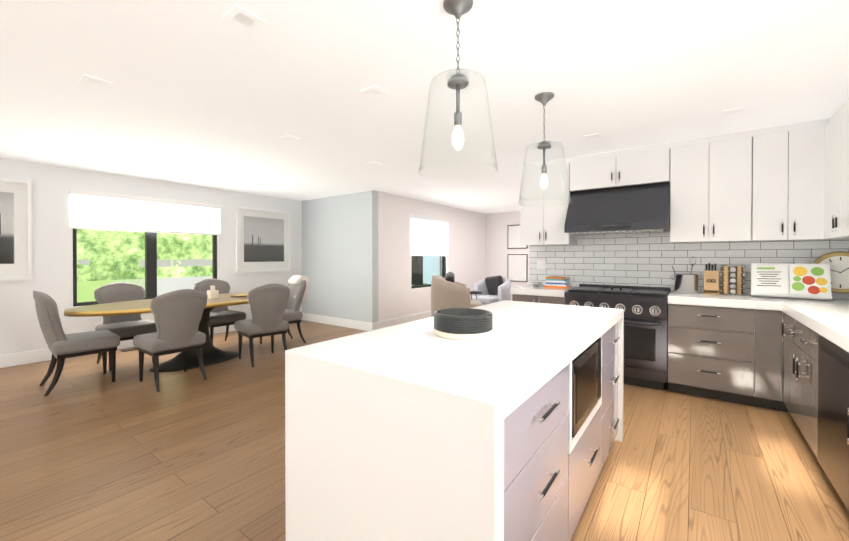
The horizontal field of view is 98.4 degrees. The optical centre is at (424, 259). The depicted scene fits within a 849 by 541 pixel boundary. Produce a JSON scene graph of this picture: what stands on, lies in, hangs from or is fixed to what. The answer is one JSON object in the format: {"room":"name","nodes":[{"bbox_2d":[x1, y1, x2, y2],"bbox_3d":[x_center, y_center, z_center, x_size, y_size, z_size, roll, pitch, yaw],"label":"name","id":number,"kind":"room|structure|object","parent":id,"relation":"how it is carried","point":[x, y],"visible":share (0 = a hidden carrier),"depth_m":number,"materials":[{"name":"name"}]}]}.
{"room":"open-plan kitchen","nodes":[
{"label":"open-plan kitchen","id":0,"kind":"room"},
{"bbox_2d":[0,158,299,354],"bbox_3d":[-4.870,0.040,4.440,0.150,2.440,8.050,0,0,36],"label":"wall","id":1,"kind":"structure","parent":0,"point":[52,234],"depth_m":4.70,"materials":[{"name":"white paint"}]},
{"bbox_2d":[0,178,31,280],"bbox_3d":[-5.069,-0.342,4.001,0.040,1.190,1.070,0,0,36],"label":"picture frame","id":2,"kind":"object","parent":1,"relation":"attached to","point":[15,235],"visible":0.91,"depth_m":4.33,"materials":[{"name":"white"}]},
{"bbox_2d":[73,229,216,306],"bbox_3d":[-4.079,-0.106,5.515,0.070,1.440,1.800,0,0,36],"label":"dining room window","id":3,"kind":"structure","parent":1,"relation":"in","point":[150,265],"depth_m":5.45,"materials":[{"name":"black"}]},
{"bbox_2d":[68,188,221,234],"bbox_3d":[-3.993,-0.656,5.448,0.056,0.510,1.880,0,0,36],"label":"window blind","id":4,"kind":"object","parent":1,"relation":"attached to","point":[95,210],"visible":1,"depth_m":5.30,"materials":[{"name":"white fabric"}]},
{"bbox_2d":[0,319,301,367],"bbox_3d":[-4.802,1.185,4.397,0.018,0.150,7.750,0,0,36],"label":"baseboard","id":5,"kind":"structure","parent":1,"relation":"attached to","point":[22,358],"depth_m":4.46,"materials":[{"name":"white"}]},
{"bbox_2d":[235,206,290,272],"bbox_3d":[-2.978,-0.345,6.845,0.040,1.170,1.070,0,0,36],"label":"picture frame","id":6,"kind":"object","parent":1,"relation":"attached to","point":[263,240],"visible":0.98,"depth_m":6.81,"materials":[{"name":"white"}]},
{"bbox_2d":[300,192,363,321],"bbox_3d":[-1.732,0.024,7.036,1.830,2.440,0.150,0,0,36],"label":"wall","id":7,"kind":"structure","parent":0,"point":[350,256],"depth_m":6.93,"materials":[{"name":"white paint"}]},
{"bbox_2d":[302,313,370,330],"bbox_3d":[-1.709,1.170,6.922,1.950,0.150,0.018,0,0,36],"label":"baseboard","id":8,"kind":"structure","parent":7,"relation":"attached to","point":[354,324],"depth_m":6.83,"materials":[{"name":"white wood"}]},
{"bbox_2d":[0,320,848,540],"bbox_3d":[-0.436,1.314,3.844,8.010,0.100,12.330,0,0,36],"label":"floor","id":9,"kind":"structure","parent":0,"point":[90,450],"depth_m":2.30,"materials":[{"name":"brown wood"}]},
{"bbox_2d":[33,290,119,395],"bbox_3d":[-3.520,0.783,3.711,0.532,0.976,0.603,0,0,39],"label":"dining chair","id":10,"kind":"object","parent":9,"relation":"on","point":[62,345],"visible":1,"depth_m":3.51,"materials":[{"name":"grey fabric"}]},
{"bbox_2d":[94,282,156,370],"bbox_3d":[-3.632,0.778,4.459,0.603,0.976,0.532,0,0,36],"label":"dining chair","id":11,"kind":"object","parent":9,"relation":"on","point":[126,327],"visible":0.71,"depth_m":4.45,"materials":[{"name":"grey fabric"}]},
{"bbox_2d":[121,348,137,351],"bbox_3d":[-4.039,1.252,5.122,0.110,0.007,0.300,0,0,36],"label":"floor vent","id":12,"kind":"object","parent":9,"relation":"in","point":[129,349],"visible":0.6,"depth_m":5.08,"materials":[{"name":"brown metal"}]},
{"bbox_2d":[64,292,248,371],"bbox_3d":[-2.793,0.877,4.526,1.104,0.765,2.380,0,0,36],"label":"oval dining table","id":13,"kind":"object","parent":9,"relation":"on","point":[211,354],"visible":0.42,"depth_m":4.27,"materials":[{"name":"brown wood"}]},
{"bbox_2d":[207,286,247,298],"bbox_3d":[-2.509,0.411,4.741,0.238,0.160,0.489,0,0,36],"label":"tray","id":14,"kind":"object","parent":13,"relation":"on","point":[212,293],"visible":0.83,"depth_m":4.60,"materials":[{"name":"beige ceramic"}]},
{"bbox_2d":[133,289,207,391],"bbox_3d":[-2.607,0.782,3.805,0.603,0.976,0.532,0,0,36],"label":"dining chair","id":15,"kind":"object","parent":9,"relation":"on","point":[177,314],"visible":1,"depth_m":3.63,"materials":[{"name":"grey fabric"}]},
{"bbox_2d":[194,278,245,342],"bbox_3d":[-2.992,0.773,5.329,0.603,0.976,0.532,0,0,36],"label":"dining chair","id":16,"kind":"object","parent":9,"relation":"on","point":[223,316],"visible":0.5,"depth_m":5.30,"materials":[{"name":"grey fabric"}]},
{"bbox_2d":[234,284,289,366],"bbox_3d":[-2.013,0.777,4.598,0.532,0.976,0.603,0,0,-44],"label":"dining chair","id":17,"kind":"object","parent":9,"relation":"on","point":[267,302],"visible":1,"depth_m":4.40,"materials":[{"name":"grey fabric"}]},
{"bbox_2d":[260,275,308,343],"bbox_3d":[-2.081,0.756,5.476,0.532,1.007,0.647,0,0,44],"label":"dining chair","id":18,"kind":"object","parent":9,"relation":"on","point":[297,287],"visible":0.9,"depth_m":5.48,"materials":[{"name":"grey fabric"}]},
{"bbox_2d":[285,300,623,540],"bbox_3d":[0.434,0.815,2.016,0.913,0.920,2.080,0,0,36],"label":"kitchen island","id":19,"kind":"object","parent":9,"relation":"on","point":[510,428],"visible":1,"depth_m":1.25,"materials":[{"name":"white stone"}]},
{"bbox_2d":[433,308,492,339],"bbox_3d":[0.183,0.303,1.751,0.282,0.106,0.282,0,0,36],"label":"ceramic bowl","id":20,"kind":"object","parent":19,"relation":"on","point":[463,324],"visible":1,"depth_m":1.64,"materials":[{"name":"black ceramic"}]},
{"bbox_2d":[431,272,482,316],"bbox_3d":[0.558,0.737,6.481,0.897,1.022,1.011,0,0,2],"label":"armchair","id":21,"kind":"object","parent":9,"relation":"on","point":[448,291],"visible":0.6,"depth_m":6.09,"materials":[{"name":"beige fabric"}]},
{"bbox_2d":[470,291,481,299],"bbox_3d":[0.931,0.943,7.262,0.420,0.601,0.420,0,0,36],"label":"round side table","id":22,"kind":"object","parent":9,"relation":"on","point":[475,292],"visible":0.42,"depth_m":7.16,"materials":[{"name":"brown metal"}]},
{"bbox_2d":[472,275,510,304],"bbox_3d":[1.470,0.794,7.981,0.780,0.888,0.879,0,0,-39],"label":"armchair","id":23,"kind":"object","parent":9,"relation":"on","point":[493,289],"visible":0.62,"depth_m":7.90,"materials":[{"name":"grey fabric"}]},
{"bbox_2d":[510,293,564,304],"bbox_3d":[1.480,0.835,4.452,0.614,0.850,0.624,0,0,36],"label":"base cabinet","id":24,"kind":"object","parent":9,"relation":"on","point":[522,297],"depth_m":4.19,"materials":[{"name":"grey wood"}]},
{"bbox_2d":[510,285,576,296],"bbox_3d":[1.469,0.375,4.449,0.636,0.070,0.641,0,0,36],"label":"countertop","id":25,"kind":"structure","parent":24,"relation":"on","point":[530,290],"depth_m":4.22,"materials":[{"name":"white stone"}]},
{"bbox_2d":[531,282,541,286],"bbox_3d":[1.405,0.314,4.577,0.155,0.050,0.155,0,0,30],"label":"bowl","id":26,"kind":"object","parent":25,"relation":"on","point":[537,284],"depth_m":4.54,"materials":[{"name":"white ceramic"}]},
{"bbox_2d":[542,276,571,287],"bbox_3d":[1.617,0.277,4.443,0.277,0.124,0.227,0,0,36],"label":"books","id":27,"kind":"object","parent":25,"relation":"on","point":[557,282],"depth_m":4.36,"materials":[{"name":"multicoloured paper"}]},
{"bbox_2d":[564,284,670,389],"bbox_3d":[2.072,0.777,3.947,0.929,0.972,0.707,0,0,36],"label":"range oven","id":28,"kind":"object","parent":9,"relation":"on","point":[645,308],"visible":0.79,"depth_m":3.59,"materials":[{"name":"black metal"}]},
{"bbox_2d":[668,305,757,406],"bbox_3d":[2.729,0.841,3.534,0.611,0.850,0.624,0,0,36],"label":"base cabinet","id":29,"kind":"object","parent":9,"relation":"on","point":[713,351],"depth_m":3.27,"materials":[{"name":"grey wood"}]},
{"bbox_2d":[668,291,848,308],"bbox_3d":[3.052,0.382,3.286,1.427,0.070,0.641,0,0,36],"label":"countertop","id":30,"kind":"structure","parent":29,"relation":"on","point":[723,301],"depth_m":3.20,"materials":[{"name":"white stone"}]},
{"bbox_2d":[670,257,702,293],"bbox_3d":[2.678,0.159,3.751,0.272,0.370,0.204,0,0,36],"label":"pot","id":31,"kind":"object","parent":30,"relation":"on","point":[686,283],"visible":1,"depth_m":3.68,"materials":[{"name":"silver metal"}]},
{"bbox_2d":[703,263,719,294],"bbox_3d":[2.861,0.192,3.662,0.125,0.305,0.192,0,0,36],"label":"knife block","id":32,"kind":"object","parent":30,"relation":"on","point":[711,282],"visible":1,"depth_m":3.62,"materials":[{"name":"brown wood"}]},
{"bbox_2d":[720,264,744,295],"bbox_3d":[2.968,0.198,3.538,0.190,0.295,0.190,0,0,36],"label":"spice rack","id":33,"kind":"object","parent":30,"relation":"on","point":[726,279],"visible":1,"depth_m":3.48,"materials":[{"name":"brown wood"}]},
{"bbox_2d":[751,263,832,300],"bbox_3d":[3.220,0.192,3.240,0.500,0.309,0.189,0,0,42],"label":"cookbook","id":34,"kind":"object","parent":30,"relation":"on","point":[803,281],"visible":0.98,"depth_m":3.22,"materials":[{"name":"white paper"}]},
{"bbox_2d":[813,251,848,292],"bbox_3d":[3.578,0.139,3.156,0.062,0.416,0.362,0,0,-44],"label":"wall clock","id":35,"kind":"object","parent":30,"relation":"on","point":[838,261],"visible":0.62,"depth_m":3.15,"materials":[{"name":"gold metal"}]},
{"bbox_2d":[758,309,777,409],"bbox_3d":[3.043,0.842,3.303,0.169,0.850,0.624,0,0,36],"label":"base cabinet","id":36,"kind":"object","parent":9,"relation":"on","point":[767,318],"depth_m":3.05,"materials":[{"name":"grey wood"}]},
{"bbox_2d":[778,309,785,411],"bbox_3d":[3.110,0.846,2.710,0.644,0.850,0.292,0,0,36],"label":"base cabinet","id":37,"kind":"object","parent":9,"relation":"on","point":[781,312],"depth_m":3.01,"materials":[{"name":"grey wood"}]},
{"bbox_2d":[786,313,813,451],"bbox_3d":[2.785,0.848,2.268,0.644,0.850,0.805,0,0,36],"label":"base cabinet","id":38,"kind":"object","parent":9,"relation":"on","point":[790,356],"depth_m":2.47,"materials":[{"name":"grey wood"}]},
{"bbox_2d":[814,329,848,505],"bbox_3d":[2.368,0.852,1.701,0.644,0.850,0.603,0,0,36],"label":"dishwasher","id":39,"kind":"object","parent":9,"relation":"on","point":[831,359],"depth_m":1.92,"materials":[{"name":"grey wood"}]},
{"bbox_2d":[782,301,848,348],"bbox_3d":[1.510,0.399,0.537,0.656,0.070,5.615,0,0,36],"label":"countertop","id":40,"kind":"structure","parent":39,"relation":"on","point":[832,320],"depth_m":2.27,"materials":[{"name":"white stone"}]},
{"bbox_2d":[846,417,848,510],"bbox_3d":[1.996,0.855,1.195,0.644,0.850,0.653,0,0,36],"label":"base cabinet","id":41,"kind":"object","parent":9,"relation":"on","point":[847,418],"depth_m":1.71,"materials":[{"name":"grey wood"}]},
{"bbox_2d":[0,0,848,213],"bbox_3d":[-0.436,-1.226,3.828,8.010,0.100,12.330,0,0,36],"label":"ceiling","id":42,"kind":"structure","parent":0,"point":[205,93],"depth_m":2.45,"materials":[{"name":"white paint"}]},
{"bbox_2d":[79,74,112,88],"bbox_3d":[-2.157,-1.166,2.407,0.140,0.008,0.140,0,0,36],"label":"recessed light","id":43,"kind":"object","parent":42,"relation":"in","point":[87,79],"depth_m":2.40,"materials":[{"name":"white plastic"}]},
{"bbox_2d":[222,5,265,31],"bbox_3d":[-0.873,-1.162,1.774,0.140,0.008,0.140,0,0,36],"label":"recessed light","id":44,"kind":"object","parent":42,"relation":"in","point":[239,16],"depth_m":1.76,"materials":[{"name":"white plastic"}]},
{"bbox_2d":[280,135,299,141],"bbox_3d":[-1.302,-1.173,3.553,0.140,0.008,0.140,0,0,36],"label":"recessed light","id":45,"kind":"object","parent":42,"relation":"in","point":[290,138],"depth_m":3.55,"materials":[{"name":"white plastic"}]},
{"bbox_2d":[366,161,380,165],"bbox_3d":[-0.619,-1.179,4.516,0.140,0.008,0.140,0,0,36],"label":"recessed light","id":46,"kind":"object","parent":42,"relation":"in","point":[374,163],"depth_m":4.50,"materials":[{"name":"white"}]},
{"bbox_2d":[360,85,388,97],"bbox_3d":[-0.348,-1.166,2.555,0.140,0.008,0.140,0,0,36],"label":"recessed light","id":47,"kind":"object","parent":42,"relation":"in","point":[374,91],"depth_m":2.54,"materials":[{"name":"white"}]},
{"bbox_2d":[418,0,498,180],"bbox_3d":[0.152,-0.778,1.668,0.364,0.769,0.364,0,0,36],"label":"pendant lamp","id":48,"kind":"object","parent":42,"relation":"hanging from","point":[457,9],"visible":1,"depth_m":1.65,"materials":[{"name":"clear glass"}]},
{"bbox_2d":[486,151,501,156],"bbox_3d":[0.775,-1.176,4.099,0.140,0.008,0.140,0,0,36],"label":"recessed light","id":49,"kind":"object","parent":42,"relation":"in","point":[489,154],"depth_m":4.10,"materials":[{"name":"white plastic"}]},
{"bbox_2d":[518,92,570,206],"bbox_3d":[0.857,-0.784,2.626,0.364,0.769,0.364,0,0,36],"label":"pendant lamp","id":50,"kind":"object","parent":42,"relation":"hanging from","point":[543,98],"visible":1,"depth_m":2.61,"materials":[{"name":"clear glass"}]},
{"bbox_2d":[584,133,602,139],"bbox_3d":[1.611,-1.172,3.497,0.140,0.008,0.140,0,0,36],"label":"recessed light","id":51,"kind":"object","parent":42,"relation":"in","point":[592,136],"depth_m":3.49,"materials":[{"name":"white plastic"}]},
{"bbox_2d":[722,106,746,116],"bbox_3d":[2.452,-1.169,2.903,0.140,0.008,0.140,0,0,36],"label":"recessed light","id":52,"kind":"object","parent":42,"relation":"in","point":[737,110],"depth_m":2.89,"materials":[{"name":"white"}]},
{"bbox_2d":[364,190,487,322],"bbox_3d":[0.305,0.017,8.101,0.150,2.440,4.280,0,0,36],"label":"wall","id":53,"kind":"structure","parent":0,"point":[388,293],"depth_m":6.99,"materials":[{"name":"white paint"}]},
{"bbox_2d":[371,311,430,330],"bbox_3d":[0.357,1.163,8.040,0.021,0.150,4.268,0,0,36],"label":"baseboard","id":54,"kind":"structure","parent":53,"relation":"attached to","point":[391,322],"depth_m":6.90,"materials":[{"name":"white wood"}]},
{"bbox_2d":[411,256,445,288],"bbox_3d":[0.068,-0.105,7.778,0.070,1.370,1.300,0,0,36],"label":"room window","id":55,"kind":"structure","parent":53,"relation":"in","point":[443,259],"depth_m":7.87,"materials":[{"name":"black"}]},
{"bbox_2d":[410,215,449,255],"bbox_3d":[0.154,-0.470,7.713,0.056,0.810,1.380,0,0,36],"label":"blinds","id":56,"kind":"object","parent":53,"relation":"attached to","point":[429,236],"visible":1,"depth_m":7.66,"materials":[{"name":"white fabric"}]},
{"bbox_2d":[488,211,527,300],"bbox_3d":[3.917,0.017,8.195,5.860,2.440,0.150,0,0,36],"label":"wall","id":57,"kind":"structure","parent":0,"point":[498,251],"depth_m":9.52,"materials":[{"name":"white paint"}]},
{"bbox_2d":[508,254,527,281],"bbox_3d":[2.341,0.215,9.243,0.520,0.690,0.024,0,0,36],"label":"picture frame","id":58,"kind":"object","parent":57,"relation":"attached to","point":[517,267],"depth_m":9.21,"materials":[{"name":"black"}]},
{"bbox_2d":[508,225,527,248],"bbox_3d":[2.341,-0.570,9.238,0.520,0.600,0.024,0,0,36],"label":"picture frame","id":59,"kind":"object","parent":57,"relation":"attached to","point":[513,230],"depth_m":9.27,"materials":[{"name":"black"}]},
{"bbox_2d":[528,240,835,298],"bbox_3d":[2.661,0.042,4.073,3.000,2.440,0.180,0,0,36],"label":"wall","id":60,"kind":"structure","parent":0,"point":[798,240],"depth_m":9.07,"materials":[{"name":"white paint"}]},
{"bbox_2d":[520,158,576,245],"bbox_3d":[1.541,-0.680,4.562,0.591,1.000,0.360,0,0,36],"label":"upper cabinet","id":61,"kind":"object","parent":60,"relation":"attached to","point":[540,224],"depth_m":4.40,"materials":[{"name":"white wood"}]},
{"bbox_2d":[564,182,669,234],"bbox_3d":[2.107,-0.536,4.014,0.963,0.502,0.562,0,0,36],"label":"range hood","id":62,"kind":"object","parent":60,"relation":"attached to","point":[637,209],"visible":1,"depth_m":3.85,"materials":[{"name":"grey metal"}]},
{"bbox_2d":[572,142,671,191],"bbox_3d":[2.171,-0.984,4.097,0.963,0.386,0.360,0,0,36],"label":"upper cabinet","id":63,"kind":"object","parent":60,"relation":"attached to","point":[647,164],"depth_m":3.91,"materials":[{"name":"white wood"}]},
{"bbox_2d":[529,232,848,298],"bbox_3d":[2.599,-0.073,4.013,2.970,0.830,0.007,0,0,36],"label":"tile backsplash","id":64,"kind":"structure","parent":60,"relation":"attached to","point":[632,259],"depth_m":4.01,"materials":[{"name":"white tile"}]},
{"bbox_2d":[537,260,545,268],"bbox_3d":[1.526,0.070,4.791,0.115,0.115,0.008,0,0,36],"label":"outlet","id":65,"kind":"object","parent":64,"relation":"attached to","point":[541,264],"depth_m":4.79,"materials":[{"name":"white plastic"}]},
{"bbox_2d":[670,130,755,242],"bbox_3d":[2.809,-0.674,3.629,0.615,1.000,0.360,0,0,36],"label":"upper cabinet","id":66,"kind":"object","parent":60,"relation":"attached to","point":[713,184],"depth_m":3.46,"materials":[{"name":"white wood"}]},
{"bbox_2d":[756,119,823,240],"bbox_3d":[3.244,-0.672,3.310,0.463,1.000,0.360,0,0,36],"label":"upper cabinet","id":67,"kind":"object","parent":60,"relation":"attached to","point":[789,182],"depth_m":3.16,"materials":[{"name":"white wood"}]},
{"bbox_2d":[820,98,848,239],"bbox_3d":[3.206,-0.668,2.591,0.360,1.000,0.881,0,0,36],"label":"upper cabinet","id":68,"kind":"object","parent":60,"relation":"attached to","point":[834,207],"depth_m":2.78,"materials":[{"name":"white wood"}]},
{"label":"outside","id":69,"kind":"structure","parent":0,"visible":0},
{"bbox_2d":[77,229,212,301],"bbox_3d":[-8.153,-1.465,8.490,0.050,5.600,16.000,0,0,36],"label":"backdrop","id":70,"kind":"structure","parent":69,"point":[111,262],"depth_m":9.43,"materials":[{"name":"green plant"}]},
{"bbox_2d":[411,256,439,285],"bbox_3d":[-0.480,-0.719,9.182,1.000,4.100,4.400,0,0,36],"label":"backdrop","id":71,"kind":"structure","parent":69,"point":[426,262],"depth_m":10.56,"materials":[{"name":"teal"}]}
]}

